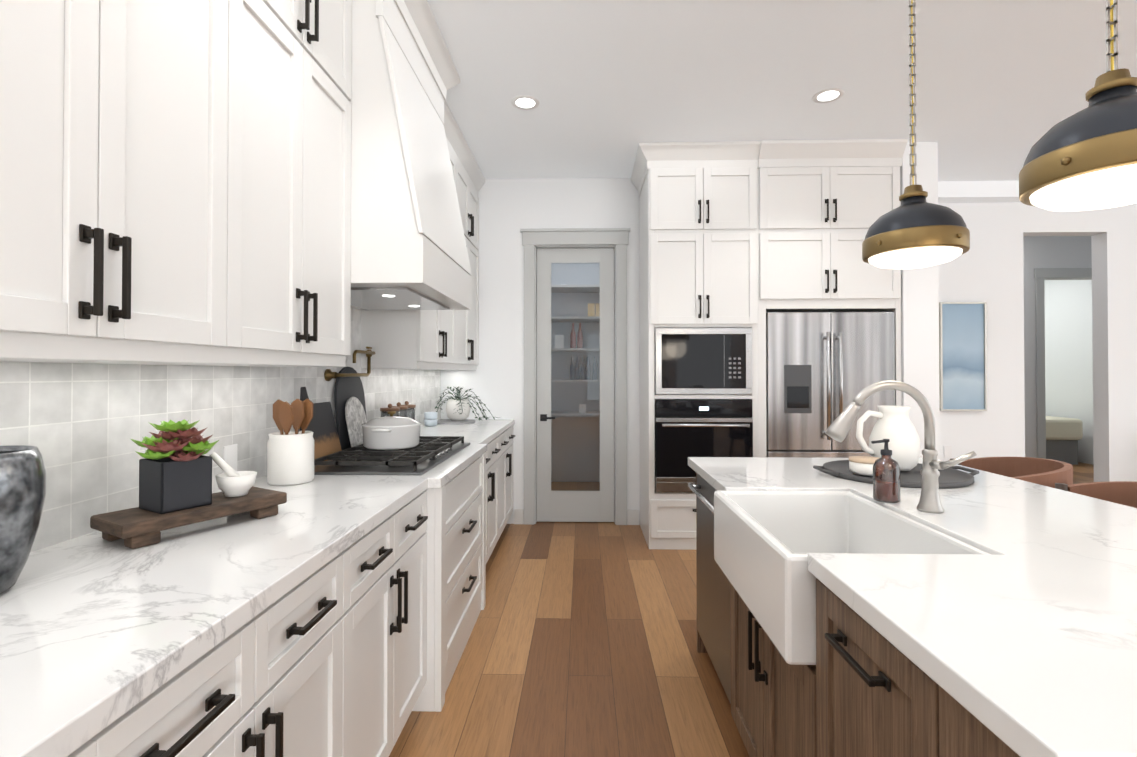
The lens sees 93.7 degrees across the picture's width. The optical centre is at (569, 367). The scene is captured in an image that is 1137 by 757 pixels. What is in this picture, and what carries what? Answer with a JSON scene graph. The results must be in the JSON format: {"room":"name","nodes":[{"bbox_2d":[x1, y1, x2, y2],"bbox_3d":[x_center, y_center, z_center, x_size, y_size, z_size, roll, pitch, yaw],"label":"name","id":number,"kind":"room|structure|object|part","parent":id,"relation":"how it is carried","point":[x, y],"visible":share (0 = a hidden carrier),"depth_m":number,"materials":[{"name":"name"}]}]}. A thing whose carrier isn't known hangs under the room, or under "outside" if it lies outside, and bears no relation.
{"room":"kitchen","nodes":[
{"label":"kitchen","id":0,"kind":"room"},
{"bbox_2d":[0,0,139,367],"bbox_3d":[-1.067,-0.787,0.832,0.347,1.540,0.482,0,-1,1],"label":"upper cabinet","id":1,"kind":"object","parent":0,"relation":"attached to","point":[70,69],"depth_m":0.95,"materials":[{"name":"white wood"}]},
{"bbox_2d":[136,0,251,367],"bbox_3d":[-1.058,-0.783,1.197,0.347,1.540,0.482,0,-1,1],"label":"upper cabinet","id":2,"kind":"object","parent":0,"relation":"attached to","point":[228,224],"depth_m":1.27,"materials":[{"name":"white wood"}]},
{"bbox_2d":[188,0,319,371],"bbox_3d":[-1.049,-0.780,1.562,0.347,1.540,0.482,0,-1,1],"label":"upper cabinet","id":3,"kind":"object","parent":0,"relation":"attached to","point":[285,33],"depth_m":1.66,"materials":[{"name":"white wood"}]},
{"bbox_2d":[316,0,355,371],"bbox_3d":[-1.040,-0.776,1.897,0.347,1.540,0.423,0,-1,1],"label":"upper cabinet","id":4,"kind":"object","parent":0,"relation":"attached to","point":[336,306],"depth_m":1.99,"materials":[{"name":"white wood"}]},
{"bbox_2d":[356,312,443,371],"bbox_3d":[-1.007,-0.763,3.249,0.347,1.540,0.481,0,-1,1],"label":"upper cabinet","id":5,"kind":"object","parent":0,"relation":"attached to","point":[400,341],"depth_m":3.00,"materials":[{"name":"white wood"}]},
{"bbox_2d":[352,0,475,311],"bbox_3d":[-0.880,-0.943,2.557,0.635,1.225,0.924,0,-1,1],"label":"range hood","id":6,"kind":"object","parent":0,"relation":"attached to","point":[414,167],"depth_m":2.20,"materials":[{"name":"white wood"}]},
{"bbox_2d":[444,312,459,369],"bbox_3d":[-0.997,-0.760,3.641,0.347,1.540,0.538,0,-1,1],"label":"upper cabinet","id":7,"kind":"object","parent":0,"relation":"attached to","point":[451,319],"depth_m":3.76,"materials":[{"name":"white wood"}]},
{"bbox_2d":[460,312,471,369],"bbox_3d":[-0.987,-0.756,4.063,0.347,1.540,0.538,0,-1,1],"label":"upper cabinet","id":8,"kind":"object","parent":0,"relation":"attached to","point":[465,317],"depth_m":4.20,"materials":[{"name":"white wood"}]},
{"bbox_2d":[441,178,639,524],"bbox_3d":[0.803,-0.149,4.709,3.900,3.030,0.120,0,-1,1],"label":"wall","id":9,"kind":"structure","parent":0,"point":[509,209],"depth_m":4.68,"materials":[{"name":"white paint"}]},
{"bbox_2d":[0,307,440,551],"bbox_3d":[-1.208,0.045,1.939,0.009,0.761,5.507,0,-1,1],"label":"backsplash","id":10,"kind":"structure","parent":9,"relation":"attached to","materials":[{"name":"tile"}]},
{"bbox_2d":[223,444,236,472],"bbox_3d":[-1.202,0.331,1.888,0.006,0.115,0.070,0,-1,1],"label":"outlet plate","id":11,"kind":"object","parent":10,"relation":"attached to","point":[229,450],"depth_m":1.89,"materials":[{"name":"white plastic"}]},
{"bbox_2d":[472,188,479,369],"bbox_3d":[-0.977,-0.752,4.456,0.347,1.540,0.481,0,-1,1],"label":"upper cabinet","id":12,"kind":"object","parent":9,"relation":"attached to","point":[475,315],"depth_m":4.63,"materials":[{"name":"white wood"}]},
{"bbox_2d":[520,228,629,524],"bbox_3d":[0.051,0.075,4.706,0.959,2.580,0.160,0,-1,1],"label":"door frame","id":13,"kind":"structure","parent":9,"relation":"attached to","point":[617,239],"depth_m":4.65,"materials":[{"name":"grey wood"}]},
{"bbox_2d":[537,248,613,521],"bbox_3d":[0.051,0.149,4.728,0.687,2.418,0.044,0,-1,1],"label":"pantry door","id":14,"kind":"structure","parent":9,"relation":"in","point":[575,506],"depth_m":4.71,"materials":[{"name":"grey wood"}]},
{"bbox_2d":[540,263,599,490],"bbox_3d":[0.007,0.077,4.691,0.536,2.034,0.083,0,-1,1],"label":"glass pane","id":15,"kind":"object","parent":14,"relation":"attached to","point":[543,417],"depth_m":4.73,"materials":[{"name":"clear glass"}]},
{"bbox_3d":[-0.194,0.440,4.682,0.135,0.060,0.062,0,-1,1],"label":"handle","id":16,"kind":"part","parent":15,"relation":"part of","materials":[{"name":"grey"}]},
{"bbox_2d":[514,509,638,524],"bbox_3d":[3.787,1.301,4.708,8.535,0.130,0.324,0,-1,1],"label":"baseboard","id":17,"kind":"structure","parent":9,"relation":"attached to","point":[632,517],"depth_m":4.63,"materials":[{"name":"white wood"}]},
{"bbox_2d":[631,140,762,334],"bbox_3d":[0.970,-0.984,4.289,0.891,1.366,0.722,0,-1,1],"label":"upper cabinet","id":18,"kind":"object","parent":9,"relation":"attached to","point":[738,240],"depth_m":3.99,"materials":[{"name":"white wood"}]},
{"bbox_2d":[763,159,898,318],"bbox_3d":[1.954,-0.981,4.292,0.955,1.085,0.667,0,-1,1],"label":"upper cabinet","id":19,"kind":"object","parent":9,"relation":"attached to","point":[818,214],"depth_m":3.97,"materials":[{"name":"white wood"}]},
{"bbox_2d":[551,263,599,481],"bbox_3d":[0.098,-0.132,6.527,2.100,3.030,0.100,0,-1,1],"label":"wall","id":20,"kind":"structure","parent":0,"point":[567,268],"depth_m":6.46,"materials":[{"name":"grey paint"}]},
{"bbox_2d":[551,285,599,480],"bbox_3d":[0.091,0.210,6.246,1.890,2.300,0.445,0,-1,1],"label":"shelf","id":21,"kind":"object","parent":20,"relation":"attached to","point":[577,371],"depth_m":6.00,"materials":[{"name":"grey wood"}]},
{"bbox_2d":[389,462,1093,756],"bbox_3d":[3.285,1.369,1.882,9.400,0.060,17.000,0,-1,1],"label":"floor","id":22,"kind":"structure","parent":0,"point":[582,641],"depth_m":2.44,"materials":[{"name":"brown wood"}]},
{"bbox_2d":[116,748,131,756],"bbox_3d":[-0.923,0.888,0.448,0.652,0.874,0.482,0,-1,1],"label":"base cabinet","id":23,"kind":"object","parent":22,"relation":"on","point":[127,752],"depth_m":0.72,"materials":[{"name":"white wood"}]},
{"bbox_2d":[132,620,283,756],"bbox_3d":[-0.914,0.891,0.813,0.652,0.874,0.482,0,-1,1],"label":"base cabinet","id":24,"kind":"object","parent":22,"relation":"on","point":[239,712],"depth_m":0.94,"materials":[{"name":"white wood"}]},
{"bbox_2d":[284,560,359,756],"bbox_3d":[-0.905,0.895,1.177,0.652,0.874,0.482,0,-1,1],"label":"base cabinet","id":25,"kind":"object","parent":22,"relation":"on","point":[322,637],"depth_m":1.27,"materials":[{"name":"white wood"}]},
{"bbox_2d":[0,420,514,756],"bbox_3d":[-0.857,0.445,1.917,0.712,0.040,5.528,0,-1,1],"label":"countertop","id":26,"kind":"structure","parent":25,"relation":"on","point":[101,639],"depth_m":1.00,"materials":[{"name":"white stone"}]},
{"bbox_2d":[0,445,45,593],"bbox_3d":[-1.095,0.284,0.965,0.208,0.262,0.208,0,-1,1],"label":"vase","id":27,"kind":"object","parent":26,"relation":"on","point":[22,483],"visible":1,"depth_m":0.97,"materials":[{"name":"grey ceramic"}]},
{"bbox_2d":[90,486,286,548],"bbox_3d":[-0.987,0.388,1.412,0.176,0.062,0.390,0,-1,29],"label":"board","id":28,"kind":"object","parent":26,"relation":"on","point":[136,527],"visible":0.98,"depth_m":1.30,"materials":[{"name":"brown wood"}]},
{"bbox_2d":[131,419,218,513],"bbox_3d":[-1.007,0.245,1.370,0.192,0.222,0.193,0,-1,1],"label":"planter","id":29,"kind":"object","parent":28,"relation":"on","point":[175,469],"visible":1,"depth_m":1.34,"materials":[{"name":"grey ceramic"}]},
{"bbox_2d":[209,452,256,496],"bbox_3d":[-0.941,0.295,1.500,0.106,0.125,0.100,0,-1,1],"label":"mortar","id":30,"kind":"object","parent":28,"relation":"on","point":[231,481],"visible":1,"depth_m":1.47,"materials":[{"name":"white ceramic"}]},
{"bbox_2d":[267,399,313,485],"bbox_3d":[-1.044,0.270,1.985,0.166,0.309,0.165,0,-1,1],"label":"crock","id":31,"kind":"object","parent":26,"relation":"on","point":[290,457],"visible":1,"depth_m":1.93,"materials":[{"name":"white ceramic"}]},
{"bbox_2d":[299,387,341,460],"bbox_3d":[-1.159,0.255,2.453,0.098,0.348,0.300,0,-1,1],"label":"board","id":32,"kind":"object","parent":26,"relation":"on","point":[322,426],"visible":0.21,"depth_m":2.47,"materials":[{"name":"black wood"}]},
{"bbox_2d":[334,367,366,449],"bbox_3d":[-1.153,0.213,2.813,0.052,0.439,0.340,0,-1,1],"label":"board","id":33,"kind":"object","parent":26,"relation":"on","point":[346,389],"visible":0.6,"depth_m":2.72,"materials":[{"name":"grey stone"}]},
{"bbox_2d":[345,397,366,450],"bbox_3d":[-1.108,0.291,2.781,0.066,0.281,0.220,0,-1,1],"label":"marble board","id":34,"kind":"object","parent":26,"relation":"on","point":[355,415],"visible":0.83,"depth_m":2.75,"materials":[{"name":"white stone"}]},
{"bbox_2d":[380,402,402,416],"bbox_3d":[-1.065,0.324,3.160,0.111,0.224,0.111,0,-1,-8],"label":"canister","id":35,"kind":"object","parent":26,"relation":"on","point":[399,408],"depth_m":3.15,"materials":[{"name":"clear glass"}]},
{"bbox_2d":[314,436,469,474],"bbox_3d":[-0.825,0.406,2.573,0.500,0.050,0.910,0,-1,1],"label":"cooktop","id":36,"kind":"object","parent":26,"relation":"in","point":[430,453],"depth_m":2.28,"materials":[{"name":"black metal"}]},
{"bbox_2d":[361,411,420,449],"bbox_3d":[-0.860,0.294,2.575,0.274,0.172,0.331,0,-1,1],"label":"pot","id":37,"kind":"object","parent":36,"relation":"on","point":[391,432],"visible":1,"depth_m":2.47,"materials":[{"name":"white ceramic"}]},
{"bbox_3d":[-0.860,0.221,2.576,0.040,0.026,0.040,0,-1,1],"label":"knob","id":38,"kind":"part","parent":37,"relation":"part of","materials":[{"name":"gold metal"}]},
{"bbox_2d":[403,401,410,417],"bbox_3d":[-1.062,0.325,3.310,0.111,0.224,0.111,0,-1,-8],"label":"canister","id":39,"kind":"object","parent":26,"relation":"on","point":[406,409],"depth_m":3.41,"materials":[{"name":"clear glass"}]},
{"bbox_3d":[-1.062,0.347,3.310,0.104,0.180,0.404,0,-1,1],"label":"glass","id":40,"kind":"part","parent":39,"relation":"part of","materials":[{"name":"clear glass"}]},
{"bbox_2d":[411,404,415,419],"bbox_3d":[-1.058,0.327,3.460,0.111,0.224,0.111,0,-1,-8],"label":"canister","id":41,"kind":"object","parent":26,"relation":"on","point":[412,406],"depth_m":3.44,"materials":[{"name":"clear glass"}]},
{"bbox_2d":[424,412,437,425],"bbox_3d":[-1.063,0.391,4.080,0.100,0.106,0.100,0,-1,1],"label":"cups","id":42,"kind":"object","parent":26,"relation":"on","point":[430,419],"visible":1,"depth_m":4.04,"materials":[{"name":"grey ceramic"}]},
{"bbox_2d":[437,420,474,424],"bbox_3d":[-0.946,0.442,4.356,0.340,0.011,0.340,0,-1,1],"label":"trivet","id":43,"kind":"object","parent":26,"relation":"on","point":[447,422],"visible":0.83,"depth_m":4.25,"materials":[{"name":"grey"}]},
{"bbox_2d":[435,386,499,420],"bbox_3d":[-0.852,0.298,4.383,0.566,0.297,0.371,0,-1,1],"label":"potted plant","id":44,"kind":"object","parent":26,"relation":"on","point":[458,409],"visible":1,"depth_m":4.37,"materials":[{"name":"white ceramic"}]},
{"bbox_3d":[-0.924,0.348,4.417,0.200,0.175,0.200,0,-1,1],"label":"pot","id":45,"kind":"part","parent":44,"relation":"part of","materials":[{"name":"white ceramic"}]},
{"bbox_2d":[360,520,407,756],"bbox_3d":[-0.896,0.898,1.542,0.652,0.874,0.482,0,-1,1],"label":"base cabinet","id":46,"kind":"object","parent":22,"relation":"on","point":[384,568],"depth_m":1.65,"materials":[{"name":"white wood"}]},
{"bbox_2d":[404,504,423,725],"bbox_3d":[-0.888,0.902,1.878,0.652,0.874,0.423,0,-1,1],"label":"base cabinet","id":47,"kind":"object","parent":22,"relation":"on","point":[416,521],"depth_m":1.96,"materials":[{"name":"white wood"}]},
{"bbox_2d":[424,448,491,711],"bbox_3d":[-0.843,0.908,2.564,0.708,0.874,1.067,0,-1,1],"label":"base cabinet","id":48,"kind":"object","parent":22,"relation":"on","point":[457,520],"depth_m":2.32,"materials":[{"name":"white wood"}]},
{"bbox_2d":[492,440,503,551],"bbox_3d":[-0.844,0.918,3.653,0.652,0.874,0.526,0,-1,1],"label":"base cabinet","id":49,"kind":"object","parent":22,"relation":"on","point":[498,452],"depth_m":3.80,"materials":[{"name":"white wood"}]},
{"bbox_2d":[504,436,507,527],"bbox_3d":[-0.834,0.922,4.062,0.652,0.874,0.527,0,-1,1],"label":"base cabinet","id":50,"kind":"object","parent":22,"relation":"on","point":[505,437],"depth_m":4.21,"materials":[{"name":"white wood"}]},
{"bbox_2d":[508,428,514,519],"bbox_3d":[-0.825,0.926,4.442,0.652,0.874,0.468,0,-1,1],"label":"base cabinet","id":51,"kind":"object","parent":22,"relation":"on","point":[510,434],"depth_m":4.49,"materials":[{"name":"white wood"}]},
{"bbox_2d":[640,475,695,549],"bbox_3d":[1.008,1.152,4.295,0.793,0.420,0.667,0,-1,1],"label":"base cabinet","id":52,"kind":"object","parent":22,"relation":"on","point":[667,510],"depth_m":3.98,"materials":[{"name":"white wood"}]},
{"bbox_2d":[643,331,742,482],"bbox_3d":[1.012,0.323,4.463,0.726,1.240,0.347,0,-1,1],"label":"oven cabinet","id":53,"kind":"object","parent":22,"relation":"on","point":[693,380],"depth_m":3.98,"materials":[{"name":"white"}]},
{"bbox_2d":[655,328,751,393],"bbox_3d":[1.001,-0.049,4.000,0.716,0.495,0.045,0,-1,1],"label":"microwave","id":54,"kind":"object","parent":53,"relation":"in","point":[687,360],"depth_m":3.99,"materials":[{"name":"silver metal"}]},
{"bbox_2d":[655,400,752,492],"bbox_3d":[1.000,0.583,3.953,0.716,0.690,0.107,0,-1,1],"label":"oven","id":55,"kind":"object","parent":53,"relation":"in","point":[676,439],"depth_m":3.96,"materials":[{"name":"black metal"}]},
{"bbox_2d":[766,312,894,457],"bbox_3d":[1.953,0.464,4.237,0.935,1.755,0.690,0,-1,1],"label":"fridge","id":56,"kind":"object","parent":22,"relation":"on","point":[823,369],"visible":0.58,"depth_m":3.96,"materials":[{"name":"silver metal"}]},
{"bbox_2d":[688,465,1027,756],"bbox_3d":[0.940,0.899,1.559,0.830,0.874,1.950,0,-1,1],"label":"kitchen island","id":57,"kind":"object","parent":22,"relation":"on","point":[802,672],"depth_m":1.21,"materials":[{"name":"brown wood"}]},
{"bbox_2d":[688,474,730,703],"bbox_3d":[0.599,0.852,2.219,0.116,0.759,0.600,0,-1,1],"label":"dishwasher","id":58,"kind":"object","parent":57,"relation":"in","point":[713,587],"depth_m":2.23,"materials":[{"name":"silver metal"}]},
{"bbox_2d":[688,457,1136,756],"bbox_3d":[1.125,0.442,1.559,1.160,0.040,2.010,0,-1,1],"label":"island countertop","id":59,"kind":"structure","parent":57,"relation":"on","point":[1020,596],"depth_m":1.05,"materials":[{"name":"white stone"}]},
{"bbox_2d":[714,490,990,664],"bbox_3d":[0.740,0.555,1.543,0.480,0.251,0.680,0,-1,1],"label":"sink","id":60,"kind":"object","parent":59,"relation":"in","point":[764,540],"depth_m":1.56,"materials":[{"name":"white ceramic"}]},
{"bbox_2d":[871,439,900,502],"bbox_3d":[1.005,0.325,1.698,0.084,0.195,0.076,0,-1,1],"label":"soap dispenser","id":61,"kind":"object","parent":59,"relation":"on","point":[886,478],"visible":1,"depth_m":1.67,"materials":[{"name":"orange glass"}]},
{"bbox_2d":[813,460,978,488],"bbox_3d":[1.290,0.412,2.121,0.593,0.028,0.510,0,-1,1],"label":"tray","id":62,"kind":"object","parent":59,"relation":"on","point":[952,477],"visible":0.5,"depth_m":2.05,"materials":[{"name":"grey"}]},
{"bbox_2d":[849,456,878,475],"bbox_3d":[1.138,0.376,2.045,0.120,0.058,0.120,0,-1,1],"label":"salt bowl","id":63,"kind":"object","parent":62,"relation":"on","point":[860,465],"visible":0.77,"depth_m":2.01,"materials":[{"name":"white ceramic"}]},
{"bbox_3d":[1.138,0.353,2.045,0.120,0.012,0.120,0,-1,1],"label":"lid","id":64,"kind":"part","parent":63,"relation":"part of","materials":[{"name":"beige wood"}]},
{"bbox_2d":[856,405,920,470],"bbox_3d":[1.280,0.281,2.152,0.242,0.250,0.180,0,-1,1],"label":"jug","id":65,"kind":"object","parent":62,"relation":"on","point":[894,425],"visible":0.79,"depth_m":2.10,"materials":[{"name":"white ceramic"}]},
{"bbox_2d":[826,380,976,512],"bbox_3d":[0.946,0.229,1.545,0.367,0.384,0.140,0,-1,1],"label":"faucet","id":66,"kind":"object","parent":59,"relation":"on","point":[839,427],"visible":1,"depth_m":1.57,"materials":[{"name":"silver metal"}]},
{"bbox_2d":[950,457,1072,487],"bbox_3d":[1.962,0.881,2.443,0.496,0.925,0.529,0,-1,1],"label":"stool","id":67,"kind":"object","parent":22,"relation":"on","point":[1046,472],"visible":0.04,"depth_m":2.50,"materials":[{"name":"leather"}]},
{"bbox_2d":[1046,416,1082,464],"bbox_3d":[6.345,1.070,8.337,2.100,0.660,2.250,0,-1,1],"label":"bed","id":68,"kind":"object","parent":22,"relation":"on","point":[1064,435],"visible":0.08,"depth_m":7.68,"materials":[{"name":"grey fabric"}]},
{"bbox_2d":[1046,416,1082,439],"bbox_3d":[6.350,0.897,8.563,2.100,0.309,1.800,0,-1,1],"label":"duvet","id":69,"kind":"object","parent":68,"relation":"on","point":[1057,428],"depth_m":7.65,"materials":[{"name":"beige fabric"}]},
{"bbox_2d":[1055,481,1136,507],"bbox_3d":[1.947,0.876,1.843,0.496,0.925,0.529,0,-1,1],"label":"stool","id":70,"kind":"object","parent":22,"relation":"on","point":[1122,492],"visible":0.06,"depth_m":2.04,"materials":[{"name":"leather"}]},
{"bbox_3d":[1.933,0.896,1.857,0.468,0.885,0.501,0,-1,1],"label":"frame","id":71,"kind":"part","parent":70,"relation":"part of","materials":[{"name":"brown wood"}]},
{"bbox_2d":[428,0,1136,180],"bbox_3d":[3.285,-1.731,1.912,9.400,0.080,17.000,0,-1,1],"label":"ceiling","id":72,"kind":"structure","parent":0,"point":[1002,87],"depth_m":3.04,"materials":[{"name":"white paint"}]},
{"bbox_2d":[511,95,539,109],"bbox_3d":[-0.278,-1.674,3.360,0.176,0.006,0.175,0,-1,1],"label":"recessed light","id":73,"kind":"object","parent":72,"relation":"in","point":[513,101],"depth_m":3.35,"materials":[{"name":"white plastic"}]},
{"bbox_2d":[862,0,969,268],"bbox_3d":[1.130,-1.012,1.758,0.296,1.359,0.296,0,-1,1],"label":"pendant light","id":74,"kind":"object","parent":72,"relation":"hanging from","point":[914,230],"visible":1,"depth_m":1.67,"materials":[{"name":"grey metal"}]},
{"bbox_3d":[1.130,-1.133,1.759,0.005,1.080,0.004,0,-1,1],"label":"cord","id":75,"kind":"part","parent":74,"relation":"part of","materials":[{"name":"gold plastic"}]},
{"bbox_3d":[1.130,-1.145,1.759,0.130,1.093,0.130,0,-1,1],"label":"chain","id":76,"kind":"part","parent":74,"relation":"part of","materials":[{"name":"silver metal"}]},
{"bbox_2d":[868,246,962,268],"bbox_3d":[1.130,-0.358,1.752,0.262,0.050,0.262,0,-1,1],"label":"diffuser","id":77,"kind":"object","parent":74,"relation":"attached to","point":[887,257],"depth_m":1.68,"materials":[{"name":"white glass"}]},
{"bbox_2d":[1019,0,1136,211],"bbox_3d":[1.114,-1.018,1.098,0.296,1.359,0.296,0,-1,1],"label":"pendant light","id":78,"kind":"object","parent":72,"relation":"hanging from","point":[1085,159],"visible":1,"depth_m":1.06,"materials":[{"name":"grey metal"}]},
{"bbox_2d":[1029,164,1136,211],"bbox_3d":[1.114,-0.364,1.092,0.262,0.050,0.262,0,-1,1],"label":"diffuser","id":79,"kind":"object","parent":78,"relation":"attached to","point":[1073,187],"depth_m":1.06,"materials":[{"name":"white glass"}]},
{"bbox_3d":[1.114,-1.139,1.099,0.005,1.080,0.004,0,-1,1],"label":"cord","id":80,"kind":"part","parent":78,"relation":"part of","materials":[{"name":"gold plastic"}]},
{"bbox_3d":[1.114,-1.151,1.099,0.130,1.093,0.130,0,-1,1],"label":"chain","id":81,"kind":"part","parent":78,"relation":"part of","materials":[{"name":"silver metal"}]},
{"bbox_2d":[900,142,943,460],"bbox_3d":[2.608,-0.152,4.414,0.257,3.030,0.960,0,-1,1],"label":"wall","id":82,"kind":"structure","parent":0,"point":[922,289],"depth_m":3.94,"materials":[{"name":"white paint"}]},
{"bbox_2d":[938,181,1020,202],"bbox_3d":[3.562,-1.591,4.824,1.630,0.144,0.159,0,-1,1],"label":"header beam","id":83,"kind":"structure","parent":0,"point":[977,191],"depth_m":4.75,"materials":[{"name":"white paint"}]},
{"bbox_2d":[944,202,1136,481],"bbox_3d":[5.276,-0.147,4.924,5.567,3.030,0.150,0,-1,1],"label":"wall","id":84,"kind":"structure","parent":0,"point":[988,267],"depth_m":4.88,"materials":[{"name":"white paint"}]},
{"bbox_2d":[944,446,951,457],"bbox_3d":[3.464,0.770,4.880,0.070,0.115,0.007,0,-1,1],"label":"electrical outlet plate","id":85,"kind":"object","parent":84,"relation":"attached to","point":[947,451],"visible":1,"depth_m":4.88,"materials":[{"name":"white plastic"}]},
{"bbox_2d":[939,302,986,410],"bbox_3d":[3.583,-0.103,4.866,0.410,0.990,0.045,0,-1,1],"label":"picture","id":86,"kind":"object","parent":84,"relation":"attached to","point":[962,356],"visible":0.94,"depth_m":4.86,"materials":[{"name":"blue paper"}]},
{"bbox_2d":[1023,236,1091,457],"bbox_3d":[5.440,-0.134,6.355,5.310,3.030,0.120,0,-1,1],"label":"wall","id":87,"kind":"structure","parent":0,"point":[1057,251],"depth_m":6.28,"materials":[{"name":"white paint"}]},
{"bbox_2d":[1034,268,1091,458],"bbox_3d":[5.968,0.102,6.265,0.964,2.555,0.027,0,-1,1],"label":"door frame","id":88,"kind":"structure","parent":87,"relation":"attached to","point":[1039,273],"depth_m":6.27,"materials":[{"name":"grey wood"}]},
{"bbox_2d":[1044,280,1093,464],"bbox_3d":[7.593,-0.115,8.277,0.100,3.030,3.830,0,-1,1],"label":"wall","id":89,"kind":"structure","parent":0,"point":[1068,356],"depth_m":7.97,"materials":[{"name":"white paint"}]},
{"bbox_3d":[-1.359,-0.202,-0.834,0.150,3.030,11.310,0,-1,1],"label":"wall","id":90,"kind":"structure","parent":0,"visible":0},
{"bbox_2d":[324,347,374,380],"bbox_3d":[-1.127,-0.026,2.780,0.108,0.186,0.410,0,-1,1],"label":"pot filler","id":91,"kind":"object","parent":90,"relation":"attached to","point":[329,374],"visible":1,"depth_m":2.72,"materials":[{"name":"gold metal"}]}
]}

